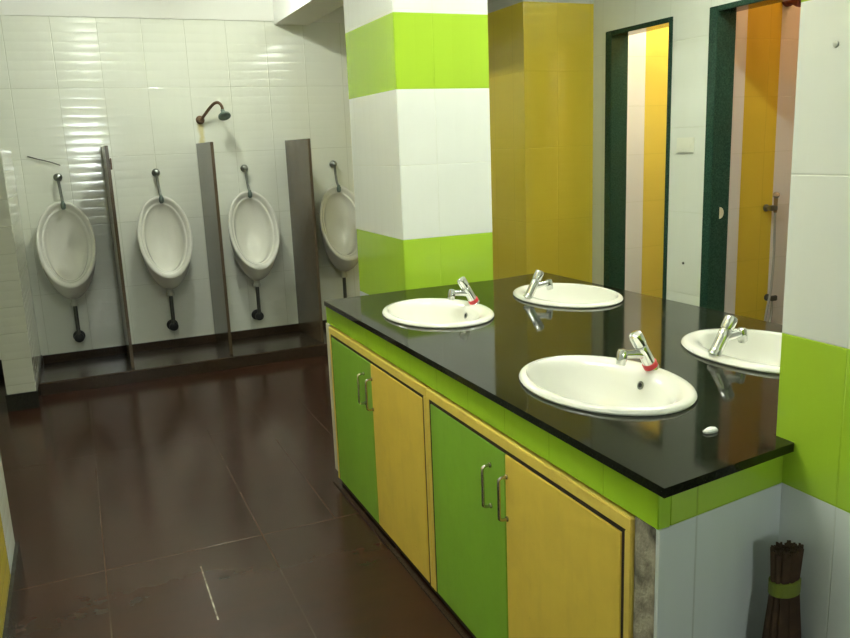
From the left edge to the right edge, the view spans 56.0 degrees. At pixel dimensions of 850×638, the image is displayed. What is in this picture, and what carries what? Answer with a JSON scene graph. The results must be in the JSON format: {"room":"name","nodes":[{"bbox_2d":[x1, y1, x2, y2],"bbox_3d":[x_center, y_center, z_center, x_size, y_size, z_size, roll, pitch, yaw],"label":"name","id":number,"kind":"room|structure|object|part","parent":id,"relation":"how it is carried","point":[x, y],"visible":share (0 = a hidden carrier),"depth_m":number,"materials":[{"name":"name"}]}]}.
{"room":"public restroom","nodes":[
{"label":"public restroom","id":0,"kind":"room"},
{"bbox_2d":[0,453,14,637],"bbox_3d":[-0.453,0.000,-0.002,0.170,2.655,5.560,-8,13,-23],"label":"wall","id":1,"kind":"structure","parent":0,"point":[7,542],"depth_m":2.57,"materials":[{"name":"tile"}]},
{"bbox_2d":[2,540,22,637],"bbox_3d":[-0.401,1.341,0.297,0.192,0.095,5.575,-8,13,-23],"label":"baseboard","id":2,"kind":"structure","parent":1,"relation":"attached to","point":[9,630],"depth_m":2.53,"materials":[{"name":"black stone"}]},
{"bbox_2d":[0,150,40,394],"bbox_3d":[-2.544,-0.328,4.890,0.153,1.372,0.954,-8,13,-23],"label":"wall","id":3,"kind":"structure","parent":0,"point":[20,352],"depth_m":4.55,"materials":[{"name":"beige tile"}]},
{"bbox_2d":[5,355,43,411],"bbox_3d":[-2.513,0.390,5.042,0.168,0.098,0.964,-8,13,-23],"label":"baseboard","id":4,"kind":"structure","parent":3,"relation":"attached to","point":[26,400],"depth_m":4.62,"materials":[{"name":"tile"}]},
{"bbox_2d":[0,0,359,359],"bbox_3d":[-1.231,-1.210,5.913,6.600,2.750,0.158,-8,13,-23],"label":"wall","id":5,"kind":"structure","parent":0,"point":[71,88],"depth_m":5.58,"materials":[{"name":"white tile"}]},
{"bbox_2d":[0,360,3,374],"bbox_3d":[-3.430,0.400,5.162,1.410,0.100,0.014,-8,13,-23],"label":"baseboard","id":6,"kind":"structure","parent":5,"relation":"attached to","point":[1,367],"depth_m":5.40,"materials":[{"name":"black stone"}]},
{"bbox_2d":[27,156,59,165],"bbox_3d":[-2.518,-1.044,5.280,0.194,0.072,0.014,-8,13,-23],"label":"wire","id":7,"kind":"object","parent":5,"relation":"attached to","point":[27,156],"visible":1,"depth_m":5.27,"materials":[{"name":"grey metal"}]},
{"bbox_2d":[36,173,96,341],"bbox_3d":[-2.373,-0.383,5.327,0.361,1.156,0.287,-8,13,-23],"label":"urinal","id":8,"kind":"object","parent":5,"relation":"attached to","point":[65,237],"visible":1,"depth_m":5.34,"materials":[{"name":"ceramic"}]},
{"bbox_2d":[36,202,96,298],"bbox_3d":[-2.375,-0.449,5.312,0.364,0.654,0.288,-8,13,-23],"label":"bowl","id":9,"kind":"object","parent":8,"relation":"on","point":[65,237],"depth_m":5.34,"materials":[{"name":"white ceramic"}]},
{"bbox_2d":[137,169,192,330],"bbox_3d":[-1.800,-0.459,5.568,0.361,1.156,0.287,-8,13,-23],"label":"urinal","id":10,"kind":"object","parent":5,"relation":"attached to","point":[164,233],"visible":1,"depth_m":5.59,"materials":[{"name":"ceramic"}]},
{"bbox_2d":[137,196,192,288],"bbox_3d":[-1.803,-0.524,5.553,0.364,0.654,0.288,-8,13,-23],"label":"bowl","id":11,"kind":"object","parent":10,"relation":"on","point":[164,233],"depth_m":5.59,"materials":[{"name":"white ceramic"}]},
{"bbox_2d":[43,320,326,363],"bbox_3d":[-1.317,0.125,6.052,2.862,0.092,0.016,-8,13,-23],"label":"baseboard","id":12,"kind":"structure","parent":5,"relation":"attached to","point":[115,350],"depth_m":5.80,"materials":[{"name":"brown stone"}]},
{"bbox_2d":[196,101,230,123],"bbox_3d":[-1.479,-1.438,5.565,0.287,0.150,0.085,4,14,27],"label":"shower","id":13,"kind":"object","parent":5,"relation":"attached to","point":[224,115],"visible":1,"depth_m":5.54,"materials":[{"name":"metal"}]},
{"bbox_3d":[-1.487,-1.449,5.565,0.202,0.129,0.023,2,13,19],"label":"arm","id":14,"kind":"part","parent":13,"relation":"part of"},
{"bbox_2d":[228,165,279,319],"bbox_3d":[-1.237,-0.533,5.806,0.361,1.156,0.287,-8,13,-23],"label":"urinal","id":15,"kind":"object","parent":5,"relation":"attached to","point":[253,227],"visible":1,"depth_m":5.83,"materials":[{"name":"ceramic"}]},
{"bbox_2d":[228,191,279,279],"bbox_3d":[-1.239,-0.599,5.791,0.364,0.654,0.288,-8,13,-23],"label":"bowl","id":16,"kind":"object","parent":15,"relation":"on","point":[253,227],"depth_m":5.83,"materials":[{"name":"white ceramic"}]},
{"bbox_2d":[319,160,357,297],"bbox_3d":[-0.621,-0.615,6.066,0.361,1.156,0.287,-8,13,-23],"label":"urinal","id":17,"kind":"object","parent":5,"relation":"attached to","point":[337,215],"visible":0.81,"depth_m":6.09,"materials":[{"name":"ceramic"}]},
{"bbox_2d":[319,185,357,270],"bbox_3d":[-0.624,-0.680,6.051,0.364,0.654,0.288,-8,13,-23],"label":"bowl","id":18,"kind":"object","parent":17,"relation":"on","point":[337,215],"depth_m":6.09,"materials":[{"name":"white ceramic"}]},
{"bbox_2d":[0,355,472,637],"bbox_3d":[0.552,0.953,2.359,6.600,0.100,8.850,-8,13,-23],"label":"floor","id":19,"kind":"structure","parent":0,"point":[207,504],"depth_m":3.15,"materials":[{"name":"brown tile"}]},
{"bbox_2d":[40,327,327,395],"bbox_3d":[-1.173,0.195,5.733,2.862,0.079,0.697,-8,13,-23],"label":"step","id":20,"kind":"structure","parent":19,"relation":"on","point":[111,370],"depth_m":5.35,"materials":[{"name":"tile"}]},
{"bbox_2d":[101,145,134,367],"bbox_3d":[-2.028,-0.415,5.285,0.030,1.423,0.627,-8,13,-23],"label":"partition","id":21,"kind":"structure","parent":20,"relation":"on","point":[107,163],"depth_m":5.10,"materials":[{"name":"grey stone"}]},
{"bbox_2d":[196,142,232,353],"bbox_3d":[-1.458,-0.492,5.530,0.020,1.423,0.619,-8,13,-23],"label":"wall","id":22,"kind":"structure","parent":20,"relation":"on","point":[205,151],"depth_m":5.44,"materials":[{"name":"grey stone"}]},
{"bbox_2d":[285,138,323,341],"bbox_3d":[-0.874,-0.569,5.776,0.020,1.423,0.619,-8,13,-23],"label":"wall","id":23,"kind":"structure","parent":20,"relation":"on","point":[298,151],"depth_m":5.71,"materials":[{"name":"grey stone"}]},
{"bbox_2d":[326,307,782,637],"bbox_3d":[0.506,0.442,2.643,1.092,0.780,2.080,-8,13,-23],"label":"counter","id":24,"kind":"object","parent":19,"relation":"on","point":[702,555],"depth_m":1.57,"materials":[{"name":"tile"}]},
{"bbox_2d":[329,326,433,587],"bbox_3d":[-0.180,0.437,2.894,0.063,0.667,0.983,-8,13,-23],"label":"vanity cabinet","id":25,"kind":"object","parent":24,"relation":"attached to","point":[380,410],"visible":0.97,"depth_m":2.79,"materials":[{"name":"yellow wood"}]},
{"bbox_3d":[-0.267,0.416,3.107,0.019,0.617,0.462,-8,13,-23],"label":"door","id":26,"kind":"part","parent":25,"relation":"part of","materials":[{"name":"green laminate"}]},
{"bbox_3d":[-0.232,0.255,2.915,0.028,0.126,0.014,-8,13,-23],"label":"handle","id":27,"kind":"part","parent":25,"relation":"part of","materials":[{"name":"metal"}]},
{"bbox_3d":[-0.198,0.270,2.839,0.028,0.126,0.014,-8,13,-23],"label":"handle","id":28,"kind":"part","parent":25,"relation":"part of","materials":[{"name":"metal"}]},
{"bbox_3d":[-0.081,0.499,2.692,0.019,0.617,0.458,-8,13,-23],"label":"door","id":29,"kind":"part","parent":25,"relation":"part of","materials":[{"name":"yellow laminate"}]},
{"bbox_2d":[426,388,635,637],"bbox_3d":[0.212,0.612,2.018,0.063,0.667,0.966,-8,13,-23],"label":"vanity cabinet","id":30,"kind":"object","parent":24,"relation":"attached to","point":[522,547],"visible":0.99,"depth_m":1.95,"materials":[{"name":"yellow"}]},
{"bbox_3d":[0.125,0.591,2.231,0.019,0.617,0.446,-8,13,-23],"label":"door","id":31,"kind":"part","parent":30,"relation":"part of","materials":[{"name":"green laminate"}]},
{"bbox_3d":[0.157,0.428,2.046,0.028,0.126,0.014,-8,13,-23],"label":"handle","id":32,"kind":"part","parent":30,"relation":"part of","materials":[{"name":"metal"}]},
{"bbox_3d":[0.191,0.444,1.970,0.028,0.126,0.014,-8,13,-23],"label":"handle","id":33,"kind":"part","parent":30,"relation":"part of","materials":[{"name":"metal"}]},
{"bbox_3d":[0.308,0.672,1.823,0.019,0.617,0.458,-8,13,-23],"label":"door","id":34,"kind":"part","parent":30,"relation":"part of","materials":[{"name":"yellow laminate"}]},
{"bbox_2d":[324,272,793,498],"bbox_3d":[0.515,0.044,2.587,1.153,0.019,2.148,-8,13,-23],"label":"countertop","id":35,"kind":"structure","parent":24,"relation":"on","point":[668,455],"depth_m":2.15,"materials":[{"name":"black stone"}]},
{"bbox_2d":[382,298,493,327],"bbox_3d":[0.047,0.037,2.930,0.382,0.146,0.516,-8,13,-23],"label":"washbasin","id":36,"kind":"object","parent":35,"relation":"in","point":[420,312],"visible":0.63,"depth_m":3.05,"materials":[{"name":"white ceramic"}]},
{"bbox_2d":[448,276,479,304],"bbox_3d":[0.143,-0.100,2.976,0.129,0.117,0.039,-8,13,-23],"label":"tap","id":37,"kind":"object","parent":36,"relation":"on","point":[466,290],"visible":1,"depth_m":2.96,"materials":[{"name":"silver metal"}]},
{"bbox_3d":[0.136,-0.095,2.974,0.079,0.033,0.025,-8,13,-23],"label":"spout","id":38,"kind":"part","parent":37,"relation":"part of","materials":[{"name":"silver metal"}]},
{"bbox_3d":[0.141,-0.134,2.968,0.046,0.048,0.036,-8,13,-23],"label":"push knob","id":39,"kind":"part","parent":37,"relation":"part of","materials":[{"name":"silver metal"}]},
{"bbox_2d":[513,283,622,307],"bbox_3d":[0.559,-0.033,3.159,0.382,0.146,0.516,-8,13,-23],"label":"washbasin","id":40,"kind":"object","parent":35,"relation":"in","point":[564,295],"visible":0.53,"depth_m":3.26,"materials":[{"name":"white ceramic"}]},
{"bbox_2d":[523,269,552,298],"bbox_3d":[0.435,-0.133,3.071,0.129,0.117,0.039,-8,13,-23],"label":"tap","id":41,"kind":"object","parent":40,"relation":"on","point":[534,284],"visible":0.99,"depth_m":3.05,"materials":[{"name":"silver metal"}]},
{"bbox_3d":[0.434,-0.167,3.064,0.046,0.048,0.036,-8,13,-23],"label":"push knob","id":42,"kind":"part","parent":41,"relation":"part of","materials":[{"name":"silver metal"}]},
{"bbox_3d":[0.443,-0.130,3.075,0.079,0.033,0.025,-8,13,-23],"label":"spout","id":43,"kind":"part","parent":41,"relation":"part of","materials":[{"name":"silver metal"}]},
{"bbox_2d":[519,355,697,415],"bbox_3d":[0.449,0.221,2.015,0.382,0.146,0.516,-8,13,-23],"label":"washbasin","id":44,"kind":"object","parent":35,"relation":"in","point":[597,384],"visible":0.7,"depth_m":2.10,"materials":[{"name":"white ceramic"}]},
{"bbox_2d":[616,330,658,370],"bbox_3d":[0.544,0.086,2.045,0.129,0.117,0.039,-8,13,-23],"label":"tap","id":45,"kind":"object","parent":44,"relation":"on","point":[642,351],"visible":1,"depth_m":2.03,"materials":[{"name":"silver metal"}]},
{"bbox_3d":[0.537,0.091,2.043,0.079,0.033,0.025,-8,13,-23],"label":"spout","id":46,"kind":"part","parent":45,"relation":"part of","materials":[{"name":"silver metal"}]},
{"bbox_3d":[0.542,0.053,2.038,0.046,0.048,0.036,-8,13,-23],"label":"push knob","id":47,"kind":"part","parent":45,"relation":"part of","materials":[{"name":"silver metal"}]},
{"bbox_2d":[703,426,717,433],"bbox_3d":[0.591,0.230,1.656,0.039,0.008,0.022,-8,13,-23],"label":"soap piece","id":48,"kind":"object","parent":35,"relation":"on","point":[708,430],"visible":1,"depth_m":1.65,"materials":[{"name":"white"}]},
{"bbox_2d":[681,328,781,373],"bbox_3d":[0.953,0.149,2.252,0.382,0.146,0.516,-8,13,-23],"label":"washbasin","id":49,"kind":"object","parent":35,"relation":"in","point":[761,352],"visible":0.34,"depth_m":2.40,"materials":[{"name":"white ceramic"}]},
{"bbox_2d":[707,315,747,356],"bbox_3d":[0.828,0.045,2.180,0.129,0.117,0.039,-8,13,-23],"label":"tap","id":50,"kind":"object","parent":49,"relation":"on","point":[729,322],"visible":0.99,"depth_m":2.16,"materials":[{"name":"silver metal"}]},
{"bbox_3d":[0.827,0.012,2.173,0.046,0.048,0.036,-8,13,-23],"label":"push knob","id":51,"kind":"part","parent":50,"relation":"part of","materials":[{"name":"silver metal"}]},
{"bbox_3d":[0.835,0.049,2.184,0.079,0.033,0.025,-8,13,-23],"label":"spout","id":52,"kind":"part","parent":50,"relation":"part of","materials":[{"name":"silver metal"}]},
{"bbox_3d":[0.449,0.718,1.571,0.060,0.702,0.060,-8,13,-23],"label":"concrete post","id":53,"kind":"part","parent":24,"relation":"part of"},
{"bbox_3d":[0.585,0.664,1.609,0.351,0.780,0.012,-9,14,-30],"label":"panel","id":54,"kind":"part","parent":24,"relation":"part of","materials":[{"name":"tile"}]},
{"bbox_2d":[762,540,803,637],"bbox_3d":[0.716,0.742,1.622,0.139,0.612,0.089,-8,13,-23],"label":"broom","id":55,"kind":"object","parent":19,"relation":"on","point":[783,614],"visible":1,"depth_m":1.56,"materials":[{"name":"brown wood"}]},
{"bbox_2d":[272,0,342,24],"bbox_3d":[0.115,-1.860,3.278,0.245,0.463,5.421,-8,13,-23],"label":"beam","id":56,"kind":"structure","parent":0,"point":[285,12],"depth_m":5.33,"materials":[{"name":"white paint"}]},
{"bbox_2d":[343,0,492,295],"bbox_3d":[-0.024,-0.540,3.711,0.428,2.285,0.614,-8,13,-23],"label":"pillar","id":57,"kind":"structure","parent":0,"point":[418,70],"depth_m":3.41,"materials":[{"name":"tile"}]},
{"bbox_2d":[487,0,593,282],"bbox_3d":[0.499,-1.229,5.683,0.494,2.750,1.654,-8,13,-23],"label":"wall","id":58,"kind":"structure","parent":0,"point":[540,52],"depth_m":4.96,"materials":[{"name":"tile"}]},
{"bbox_2d":[625,27,668,297],"bbox_3d":[1.778,-1.203,5.329,1.346,2.750,0.100,-8,13,-23],"label":"wall","id":59,"kind":"structure","parent":0,"point":[647,51],"depth_m":5.15,"materials":[{"name":"paint"}]},
{"bbox_2d":[592,0,739,305],"bbox_3d":[2.162,-0.647,2.705,0.108,2.750,8.550,-8,13,-23],"label":"wall","id":60,"kind":"structure","parent":0,"point":[690,17],"depth_m":4.36,"materials":[{"name":"tile"}]},
{"bbox_2d":[604,17,672,298],"bbox_3d":[1.290,-0.683,4.751,0.124,2.019,0.580,-8,13,-23],"label":"door frame","id":61,"kind":"structure","parent":60,"relation":"in","point":[616,59],"depth_m":4.86,"materials":[{"name":"green wood"}]},
{"bbox_2d":[676,137,694,152],"bbox_3d":[1.394,-0.931,4.281,0.011,0.080,0.132,-8,13,-23],"label":"switch plate","id":62,"kind":"object","parent":60,"relation":"attached to","point":[684,145],"visible":1,"depth_m":4.27,"materials":[{"name":"white plastic"}]},
{"bbox_2d":[699,0,787,311],"bbox_3d":[1.637,-0.529,3.978,0.124,2.019,0.583,-8,13,-23],"label":"door frame","id":63,"kind":"structure","parent":60,"relation":"in","point":[722,18],"depth_m":4.12,"materials":[{"name":"green wood"}]},
{"bbox_3d":[1.554,-0.557,4.189,0.026,0.060,0.004,-8,13,-23],"label":"strike plate","id":64,"kind":"part","parent":63,"relation":"part of","materials":[{"name":"beige"}]},
{"bbox_2d":[724,2,800,324],"bbox_3d":[2.118,-1.052,4.570,1.346,2.750,0.080,-8,13,-23],"label":"wall","id":65,"kind":"structure","parent":0,"point":[767,37],"depth_m":4.44,"materials":[{"name":"tile"}]},
{"bbox_2d":[763,192,779,321],"bbox_3d":[1.978,-0.328,4.563,0.102,0.789,0.078,-8,13,-23],"label":"pipe","id":66,"kind":"object","parent":65,"relation":"attached to","point":[776,195],"visible":0.87,"depth_m":4.54,"materials":[{"name":"metal"}]},
{"bbox_3d":[1.967,-0.640,4.484,0.024,0.085,0.024,-8,13,-23],"label":"spray handle","id":67,"kind":"part","parent":66,"relation":"part of","materials":[{"name":"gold metal"}]},
{"bbox_2d":[782,0,800,6],"bbox_3d":[1.977,-1.717,4.276,0.089,0.104,0.095,-8,13,-23],"label":"holder","id":68,"kind":"object","parent":65,"relation":"attached to","point":[797,3],"visible":0.86,"depth_m":4.28,"materials":[{"name":"brown"}]},
{"bbox_3d":[1.962,-1.731,4.308,0.089,0.090,0.020,-8,13,-23],"label":"plate","id":69,"kind":"part","parent":68,"relation":"part of","materials":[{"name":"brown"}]},
{"bbox_2d":[776,0,849,637],"bbox_3d":[1.022,-0.070,1.363,0.438,2.285,0.611,-8,13,-23],"label":"wall","id":70,"kind":"structure","parent":0,"point":[813,413],"depth_m":1.50,"materials":[{"name":"tile"}]},
{"bbox_2d":[833,41,838,47],"bbox_3d":[0.715,-0.479,1.392,0.003,0.012,0.012,-8,13,-23],"label":"plug","id":71,"kind":"object","parent":70,"relation":"attached to","point":[835,43],"visible":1,"depth_m":1.39,"materials":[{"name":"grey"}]}
]}

